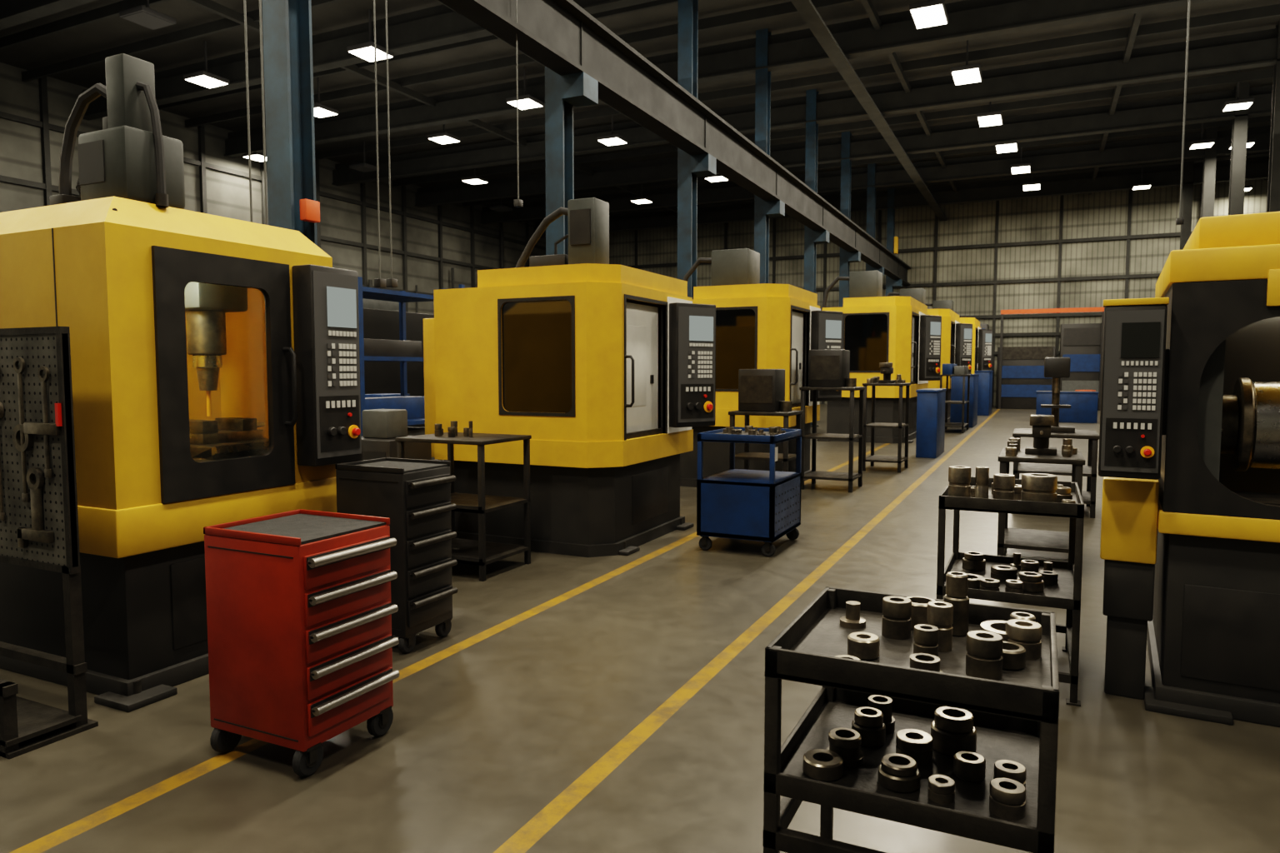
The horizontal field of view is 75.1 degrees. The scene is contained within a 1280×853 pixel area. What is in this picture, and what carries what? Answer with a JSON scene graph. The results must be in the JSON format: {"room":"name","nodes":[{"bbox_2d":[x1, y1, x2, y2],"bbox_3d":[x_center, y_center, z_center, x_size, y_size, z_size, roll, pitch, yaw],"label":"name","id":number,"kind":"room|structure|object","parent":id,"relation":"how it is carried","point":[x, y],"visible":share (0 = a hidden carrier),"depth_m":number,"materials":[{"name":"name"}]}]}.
{"room":"machine shop","nodes":[
{"label":"machine shop","id":0,"kind":"room"},
{"bbox_2d":[0,62,545,314],"bbox_3d":[-14.396,-4.817,25.522,0.300,9.400,46.000,2,4,26],"label":"wall","id":1,"kind":"structure","parent":0,"point":[227,194],"depth_m":30.67,"materials":[{"name":"grey metal"}]},
{"bbox_2d":[0,76,545,312],"bbox_3d":[-14.207,-4.811,25.431,0.120,9.400,46.000,2,4,26],"label":"wall girts","id":2,"kind":"object","parent":1,"relation":"attached to","point":[43,123],"depth_m":31.05,"materials":[{"name":"grey metal"}]},
{"bbox_2d":[201,171,504,313],"bbox_3d":[-14.079,-4.293,25.409,0.198,8.370,34.219,2,4,26],"label":"pipe","id":3,"kind":"object","parent":2,"relation":"attached to","point":[502,240],"visible":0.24,"depth_m":35.03,"materials":[{"name":"grey metal"}]},
{"bbox_2d":[0,404,1279,852],"bbox_3d":[1.285,0.476,18.319,34.500,0.200,46.000,2,4,26],"label":"floor","id":4,"kind":"structure","parent":0,"point":[567,704],"depth_m":3.64,"materials":[{"name":"concrete"}]},
{"bbox_2d":[0,326,98,759],"bbox_3d":[-3.163,0.449,3.845,1.420,1.790,0.360,2,4,26],"label":"pegboard","id":5,"kind":"object","parent":4,"relation":"on","point":[39,516],"visible":1,"depth_m":3.69,"materials":[{"name":"metal"}]},
{"bbox_2d":[0,53,361,712],"bbox_3d":[-3.031,-0.314,4.904,2.358,3.170,1.450,2,4,26],"label":"mill","id":6,"kind":"object","parent":4,"relation":"on","point":[215,360],"visible":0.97,"depth_m":4.18,"materials":[{"name":"metal"}]},
{"bbox_2d":[203,509,399,777],"bbox_3d":[-1.414,0.885,3.543,0.598,0.960,0.534,2,4,26],"label":"cart","id":7,"kind":"object","parent":4,"relation":"on","point":[299,609],"visible":1,"depth_m":3.35,"materials":[{"name":"paint"}]},
{"bbox_2d":[339,409,431,464],"bbox_3d":[-2.299,0.472,7.543,0.600,1.250,0.554,2,4,26],"label":"box","id":8,"kind":"object","parent":4,"relation":"on","point":[381,427],"visible":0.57,"depth_m":7.38,"materials":[{"name":"black paint"}]},
{"bbox_2d":[335,457,457,653],"bbox_3d":[-1.422,0.742,4.928,0.558,1.060,0.438,2,4,26],"label":"cart","id":9,"kind":"object","parent":4,"relation":"on","point":[415,494],"visible":0.8,"depth_m":4.75,"materials":[{"name":"paint"}]},
{"bbox_2d":[362,298,434,427],"bbox_3d":[-5.632,-1.070,17.098,1.500,3.050,3.004,2,4,26],"label":"boxes","id":10,"kind":"object","parent":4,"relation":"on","point":[381,318],"visible":0.22,"depth_m":16.72,"materials":[{"name":"black paint"}]},
{"bbox_2d":[357,276,447,460],"bbox_3d":[-3.155,-0.413,10.279,0.760,2.650,1.560,2,4,26],"label":"storage unit","id":11,"kind":"object","parent":4,"relation":"on","point":[402,351],"visible":0.29,"depth_m":10.34,"materials":[{"name":"paint"}]},
{"bbox_2d":[365,393,442,460],"bbox_3d":[-3.825,0.105,13.173,1.132,1.230,0.830,2,4,26],"label":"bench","id":12,"kind":"object","parent":4,"relation":"on","point":[381,395],"visible":0.06,"depth_m":13.01,"materials":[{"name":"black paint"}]},
{"bbox_2d":[395,420,531,581],"bbox_3d":[-1.418,0.549,6.770,0.840,1.200,0.680,2,4,26],"label":"stand","id":13,"kind":"object","parent":4,"relation":"on","point":[481,552],"visible":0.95,"depth_m":6.67,"materials":[{"name":"paint"}]},
{"bbox_2d":[423,197,715,557],"bbox_3d":[-0.620,-0.491,8.073,2.393,3.100,1.824,2,4,26],"label":"mill","id":14,"kind":"object","parent":4,"relation":"on","point":[609,370],"visible":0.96,"depth_m":7.37,"materials":[{"name":"metal"}]},
{"bbox_2d":[261,0,895,427],"bbox_3d":[1.863,-4.277,17.471,0.500,9.400,41.450,2,4,26],"label":"columns","id":15,"kind":"structure","parent":4,"relation":"on","point":[287,24],"depth_m":11.26,"materials":[{"name":"blue metal"}]},
{"bbox_2d":[300,199,319,223],"bbox_3d":[-2.877,-1.880,7.266,0.080,0.180,0.160,2,4,26],"label":"alarm box","id":16,"kind":"object","parent":15,"relation":"attached to","point":[309,209],"visible":1,"depth_m":7.22,"materials":[{"name":"orange plastic"}]},
{"bbox_2d":[438,0,910,287],"bbox_3d":[2.249,-5.364,17.463,0.340,1.170,46.000,2,4,26],"label":"beam","id":17,"kind":"structure","parent":15,"relation":"attached to","point":[592,62],"depth_m":13.14,"materials":[{"name":"metal"}]},
{"bbox_2d":[894,236,898,254],"bbox_3d":[10.949,-7.749,35.630,0.130,0.700,0.300,2,4,26],"label":"box","id":18,"kind":"object","parent":15,"relation":"attached to","point":[896,238],"visible":1,"depth_m":35.50,"materials":[{"name":"paint"}]},
{"bbox_2d":[696,425,801,556],"bbox_3d":[1.016,0.551,7.632,0.703,1.078,0.900,2,4,26],"label":"cart","id":19,"kind":"object","parent":4,"relation":"on","point":[752,505],"visible":1,"depth_m":7.30,"materials":[{"name":"paint"}]},
{"bbox_2d":[680,248,843,487],"bbox_3d":[1.574,-0.843,11.959,2.327,3.284,1.926,2,4,26],"label":"mill","id":20,"kind":"object","parent":4,"relation":"on","point":[762,326],"visible":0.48,"depth_m":11.17,"materials":[{"name":"metal"}]},
{"bbox_2d":[728,369,802,471],"bbox_3d":[1.502,0.124,9.961,0.730,1.620,0.630,2,4,26],"label":"bench","id":21,"kind":"object","parent":4,"relation":"on","point":[761,392],"visible":0.73,"depth_m":9.77,"materials":[{"name":"black paint"}]},
{"bbox_2d":[799,350,864,492],"bbox_3d":[2.621,-0.099,11.353,0.730,1.880,0.730,2,4,26],"label":"bench","id":22,"kind":"object","parent":4,"relation":"on","point":[828,370],"visible":0.96,"depth_m":11.16,"materials":[{"name":"black paint"}]},
{"bbox_2d":[816,270,941,443],"bbox_3d":[5.780,-1.671,19.946,2.638,3.867,3.431,2,4,26],"label":"mill","id":23,"kind":"object","parent":4,"relation":"on","point":[900,331],"visible":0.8,"depth_m":18.54,"materials":[{"name":"metal"}]},
{"bbox_2d":[862,362,910,472],"bbox_3d":[3.997,-0.169,13.521,0.630,1.730,0.830,2,4,26],"label":"bench","id":24,"kind":"object","parent":4,"relation":"on","point":[887,369],"visible":1,"depth_m":13.32,"materials":[{"name":"black paint"}]},
{"bbox_2d":[762,571,1059,852],"bbox_3d":[0.685,0.927,2.067,0.630,1.073,0.630,2,4,26],"label":"cart","id":25,"kind":"object","parent":4,"relation":"on","point":[937,715],"visible":1,"depth_m":1.95,"materials":[{"name":"metal"}]},
{"bbox_2d":[885,288,972,422],"bbox_3d":[8.986,-2.215,26.332,2.769,4.098,3.633,2,4,26],"label":"mill","id":26,"kind":"object","parent":4,"relation":"on","point":[957,337],"visible":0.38,"depth_m":25.43,"materials":[{"name":"metal"}]},
{"bbox_2d":[915,388,946,458],"bbox_3d":[5.553,-0.088,15.890,0.390,1.252,1.430,2,4,26],"label":"cabinet","id":27,"kind":"object","parent":4,"relation":"on","point":[930,434],"visible":1,"depth_m":15.28,"materials":[{"name":"metal"}]},
{"bbox_2d":[940,364,970,433],"bbox_3d":[8.338,-0.767,22.065,0.630,1.780,1.630,2,4,26],"label":"bench","id":28,"kind":"object","parent":4,"relation":"on","point":[948,370],"visible":0.93,"depth_m":21.50,"materials":[{"name":"black paint"}]},
{"bbox_2d":[925,300,992,374],"bbox_3d":[12.459,-2.795,33.299,2.922,4.325,3.635,2,4,26],"label":"mill","id":29,"kind":"object","parent":4,"relation":"on","point":[982,338],"visible":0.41,"depth_m":32.69,"materials":[{"name":"metal"}]},
{"bbox_2d":[950,374,979,427],"bbox_3d":[9.466,-0.777,24.300,0.630,1.502,1.830,2,4,26],"label":"cabinet","id":30,"kind":"object","parent":4,"relation":"on","point":[956,382],"visible":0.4,"depth_m":23.53,"materials":[{"name":"metal"}]},
{"bbox_2d":[974,370,993,415],"bbox_3d":[12.590,-1.246,30.548,0.530,1.602,2.030,2,4,26],"label":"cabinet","id":31,"kind":"object","parent":4,"relation":"on","point":[985,377],"visible":0.91,"depth_m":29.64,"materials":[{"name":"metal"}]},
{"bbox_2d":[936,465,1084,706],"bbox_3d":[1.994,0.744,4.494,0.680,1.115,0.910,2,4,26],"label":"cart","id":32,"kind":"object","parent":4,"relation":"on","point":[1016,579],"visible":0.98,"depth_m":4.21,"materials":[{"name":"metal"}]},
{"bbox_2d":[997,415,1084,555],"bbox_3d":[3.387,0.514,7.060,0.631,1.230,0.830,2,4,26],"label":"bench","id":33,"kind":"object","parent":4,"relation":"on","point":[1041,452],"visible":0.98,"depth_m":6.85,"materials":[{"name":"black paint"}]},
{"bbox_2d":[980,307,1104,410],"bbox_3d":[16.087,-2.809,35.042,9.325,4.120,1.300,2,4,26],"label":"storage unit","id":34,"kind":"object","parent":4,"relation":"on","point":[1020,370],"visible":0.28,"depth_m":34.22,"materials":[{"name":"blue metal"}]},
{"bbox_2d":[1012,357,1099,518],"bbox_3d":[4.769,0.085,9.581,0.859,1.750,0.930,2,4,26],"label":"bench","id":35,"kind":"object","parent":4,"relation":"on","point":[1056,368],"visible":0.78,"depth_m":9.37,"materials":[{"name":"black paint"}]},
{"bbox_2d":[1035,390,1099,423],"bbox_3d":[13.426,-0.633,26.264,1.722,0.952,1.230,2,4,26],"label":"tote","id":36,"kind":"object","parent":4,"relation":"on","point":[1083,409],"visible":0.88,"depth_m":25.64,"materials":[{"name":"paint"}]},
{"bbox_2d":[1075,390,1095,391],"bbox_3d":[15.564,-0.810,29.144,0.660,0.920,0.660,2,4,26],"label":"drum","id":37,"kind":"object","parent":4,"relation":"on","point":[1075,390],"visible":0.17,"depth_m":29.00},
{"bbox_2d":[1098,211,1279,727],"bbox_3d":[4.075,0.192,3.789,3.475,2.310,1.748,2,4,30],"label":"lathe","id":38,"kind":"object","parent":4,"relation":"on","point":[1189,455],"visible":1,"depth_m":3.85,"materials":[{"name":"black paint"}]},
{"bbox_2d":[1180,20,1279,249],"bbox_3d":[11.506,-3.967,12.844,0.300,9.400,41.250,2,4,26],"label":"columns","id":39,"kind":"structure","parent":4,"relation":"on","point":[1239,131],"depth_m":22.79,"materials":[{"name":"grey metal"}]},
{"bbox_2d":[0,0,1279,222],"bbox_3d":[1.285,-9.102,17.677,35.100,0.200,46.600,2,4,26],"label":"ceiling","id":40,"kind":"structure","parent":0,"point":[114,32],"depth_m":20.88,"materials":[{"name":"black metal"}]},
{"bbox_2d":[119,0,176,29],"bbox_3d":[-9.652,-8.434,16.320,0.700,0.952,0.700,2,4,26],"label":"ceiling light","id":41,"kind":"object","parent":40,"relation":"hanging from","point":[142,15],"visible":1,"depth_m":16.25,"materials":[{"name":"grey metal"}]},
{"bbox_2d":[183,40,229,88],"bbox_3d":[-10.303,-8.666,19.783,0.700,0.952,0.700,2,4,26],"label":"ceiling light","id":42,"kind":"object","parent":40,"relation":"hanging from","point":[204,78],"visible":1,"depth_m":19.73,"materials":[{"name":"grey plastic"}]},
{"bbox_2d":[243,0,252,222],"bbox_3d":[-2.928,-4.732,6.069,0.080,6.969,0.080,2,4,26],"label":"hanging cord","id":43,"kind":"object","parent":40,"relation":"hanging from","point":[244,1],"visible":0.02,"depth_m":6.22,"materials":[{"name":"black paint"}]},
{"bbox_2d":[241,152,266,161],"bbox_3d":[-12.319,-9.143,26.901,0.700,0.952,0.700,2,4,26],"label":"ceiling light","id":44,"kind":"object","parent":40,"relation":"hanging from","point":[258,157],"visible":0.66,"depth_m":26.76,"materials":[{"name":"grey plastic"}]},
{"bbox_2d":[259,0,267,224],"bbox_3d":[-2.895,-4.757,6.250,0.080,6.943,0.080,2,4,26],"label":"hanging cord","id":45,"kind":"object","parent":40,"relation":"hanging from","point":[260,1],"visible":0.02,"depth_m":6.40,"materials":[{"name":"black paint"}]},
{"bbox_2d":[314,77,339,117],"bbox_3d":[-8.539,-8.824,22.148,0.700,0.952,0.700,2,4,26],"label":"ceiling light","id":46,"kind":"object","parent":40,"relation":"hanging from","point":[320,110],"visible":0.72,"depth_m":22.12,"materials":[{"name":"grey plastic"}]},
{"bbox_2d":[349,140,379,172],"bbox_3d":[-9.390,-9.241,28.374,0.700,0.952,0.700,2,4,26],"label":"ceiling light","id":47,"kind":"object","parent":40,"relation":"hanging from","point":[364,167],"visible":1,"depth_m":28.30,"materials":[{"name":"grey"}]},
{"bbox_2d":[346,9,394,61],"bbox_3d":[-5.844,-8.551,18.062,0.700,0.952,0.700,2,4,26],"label":"ceiling light","id":48,"kind":"object","parent":40,"relation":"hanging from","point":[365,51],"visible":1,"depth_m":17.99,"materials":[{"name":"grey plastic"}]},
{"bbox_2d":[373,0,385,288],"bbox_3d":[-2.431,-4.804,7.562,0.080,7.025,0.080,2,4,26],"label":"hanging cord","id":49,"kind":"object","parent":40,"relation":"hanging from","point":[378,283],"visible":1,"depth_m":7.72,"materials":[{"name":"black paint"}]},
{"bbox_2d":[385,0,397,288],"bbox_3d":[-2.405,-4.838,7.844,0.080,6.994,0.080,2,4,26],"label":"hanging cord","id":50,"kind":"object","parent":40,"relation":"hanging from","point":[391,282],"visible":0.99,"depth_m":8.00,"materials":[{"name":"black paint"}]},
{"bbox_2d":[427,124,460,144],"bbox_3d":[-5.833,-9.001,24.790,0.700,0.952,0.700,2,4,26],"label":"ceiling light","id":51,"kind":"object","parent":40,"relation":"hanging from","point":[444,137],"visible":0.93,"depth_m":24.65,"materials":[{"name":"grey plastic"}]},
{"bbox_2d":[461,168,488,184],"bbox_3d":[-5.997,-9.368,30.257,0.700,0.952,0.700,2,4,26],"label":"ceiling light","id":52,"kind":"object","parent":40,"relation":"hanging from","point":[472,180],"visible":0.93,"depth_m":30.16,"materials":[{"name":"grey plastic"}]},
{"bbox_2d":[513,0,523,207],"bbox_3d":[-1.430,-5.516,9.601,0.080,5.877,0.080,2,4,26],"label":"hanging cord","id":53,"kind":"object","parent":40,"relation":"hanging from","point":[517,202],"visible":1,"depth_m":9.73,"materials":[{"name":"black paint"}]},
{"bbox_2d":[505,66,543,109],"bbox_3d":[-2.965,-8.778,21.455,0.700,0.952,0.700,2,4,26],"label":"ceiling light","id":54,"kind":"object","parent":40,"relation":"hanging from","point":[525,102],"visible":0.95,"depth_m":21.41,"materials":[{"name":"grey plastic"}]},
{"bbox_2d":[596,115,628,145],"bbox_3d":[-0.825,-9.013,24.970,0.700,0.952,0.700,2,4,26],"label":"ceiling light","id":55,"kind":"object","parent":40,"relation":"hanging from","point":[613,139],"visible":0.98,"depth_m":24.87,"materials":[{"name":"grey plastic"}]},
{"bbox_2d":[630,183,653,204],"bbox_3d":[0.068,-9.607,33.838,0.700,0.952,0.700,2,4,26],"label":"ceiling light","id":56,"kind":"object","parent":40,"relation":"hanging from","point":[641,200],"visible":0.97,"depth_m":33.73,"materials":[{"name":"grey plastic"}]},
{"bbox_2d":[704,174,729,182],"bbox_3d":[2.750,-9.341,29.862,0.700,0.952,0.700,2,4,26],"label":"ceiling light","id":57,"kind":"object","parent":40,"relation":"hanging from","point":[715,177],"visible":0.68,"depth_m":29.78,"materials":[{"name":"grey plastic"}]},
{"bbox_2d":[909,0,949,28],"bbox_3d":[5.614,-8.422,16.146,0.620,0.952,1.000,2,4,26],"label":"ceiling light","id":58,"kind":"object","parent":40,"relation":"hanging from","point":[930,12],"visible":1,"depth_m":16.02,"materials":[{"name":"grey plastic"}]},
{"bbox_2d":[950,40,982,84],"bbox_3d":[7.635,-8.643,19.446,0.620,0.952,1.000,2,4,26],"label":"ceiling light","id":59,"kind":"object","parent":40,"relation":"hanging from","point":[967,73],"visible":0.96,"depth_m":19.36,"materials":[{"name":"grey plastic"}]},
{"bbox_2d":[976,101,1003,126],"bbox_3d":[9.626,-8.874,22.887,0.620,0.952,1.000,2,4,26],"label":"ceiling light","id":60,"kind":"object","parent":40,"relation":"hanging from","point":[991,118],"visible":0.94,"depth_m":22.77,"materials":[{"name":"grey plastic"}]},
{"bbox_2d":[995,140,1018,153],"bbox_3d":[11.330,-9.064,25.720,0.620,0.952,1.000,2,4,26],"label":"ceiling light","id":61,"kind":"object","parent":40,"relation":"attached to","point":[1008,147],"visible":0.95,"depth_m":25.56,"materials":[{"name":"grey plastic"}]},
{"bbox_2d":[1010,147,1030,174],"bbox_3d":[13.037,-9.250,28.497,0.620,0.952,1.000,2,4,26],"label":"ceiling light","id":62,"kind":"object","parent":40,"relation":"hanging from","point":[1022,167],"visible":0.97,"depth_m":28.30,"materials":[{"name":"grey plastic"}]},
{"bbox_2d":[1022,173,1040,190],"bbox_3d":[14.688,-9.432,31.221,0.620,0.952,1.000,2,4,26],"label":"ceiling light","id":63,"kind":"object","parent":40,"relation":"hanging from","point":[1032,185],"visible":0.95,"depth_m":30.99,"materials":[{"name":"grey plastic"}]},
{"bbox_2d":[1131,165,1151,189],"bbox_3d":[18.814,-9.432,31.221,0.600,0.952,0.600,2,4,26],"label":"ceiling light","id":64,"kind":"object","parent":40,"relation":"hanging from","point":[1138,186],"visible":0.96,"depth_m":31.12,"materials":[{"name":"grey plastic"}]},
{"bbox_2d":[1175,0,1189,224],"bbox_3d":[7.185,-5.613,10.898,0.080,5.855,0.080,2,4,26],"label":"hanging cord","id":65,"kind":"object","parent":40,"relation":"hanging from","point":[1180,221],"visible":1,"depth_m":11.00,"materials":[{"name":"black paint"}]},
{"bbox_2d":[1188,123,1214,149],"bbox_3d":[17.163,-9.044,25.433,0.600,0.952,0.600,2,4,26],"label":"ceiling light","id":66,"kind":"object","parent":40,"relation":"hanging from","point":[1202,143],"visible":0.96,"depth_m":25.35,"materials":[{"name":"grey plastic"}]},
{"bbox_2d":[1221,70,1254,111],"bbox_3d":[15.551,-8.791,21.658,0.600,0.952,0.600,2,4,26],"label":"ceiling light","id":67,"kind":"object","parent":40,"relation":"attached to","point":[1237,104],"visible":0.97,"depth_m":21.55,"materials":[{"name":"grey plastic"}]},
{"bbox_2d":[1228,139,1255,149],"bbox_3d":[18.385,-9.044,25.433,0.600,0.952,0.600,2,4,26],"label":"ceiling light","id":68,"kind":"object","parent":40,"relation":"hanging from","point":[1250,142],"visible":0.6,"depth_m":25.19,"materials":[{"name":"grey plastic"}]},
{"bbox_2d":[1244,185,1253,191],"bbox_3d":[22.876,-9.461,31.653,0.600,0.952,0.600,2,4,26],"label":"ceiling light","id":69,"kind":"object","parent":40,"relation":"hanging from","point":[1248,187],"visible":0.37,"depth_m":31.37,"materials":[{"name":"grey plastic"}]},
{"bbox_2d":[0,0,1279,237],"bbox_3d":[1.285,-8.404,17.724,34.500,1.000,46.000,2,4,26],"label":"roof beams","id":70,"kind":"structure","parent":0,"point":[439,28],"depth_m":22.86,"materials":[{"name":"black metal"}]},
{"bbox_2d":[609,179,1268,407],"bbox_3d":[11.318,-5.707,38.814,34.500,9.400,0.300,2,4,26],"label":"wall","id":71,"kind":"structure","parent":0,"point":[1156,210],"depth_m":36.23,"materials":[{"name":"beige metal"}]},
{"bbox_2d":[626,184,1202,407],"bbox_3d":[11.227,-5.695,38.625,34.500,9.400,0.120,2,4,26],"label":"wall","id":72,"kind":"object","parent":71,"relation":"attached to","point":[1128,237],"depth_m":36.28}
]}

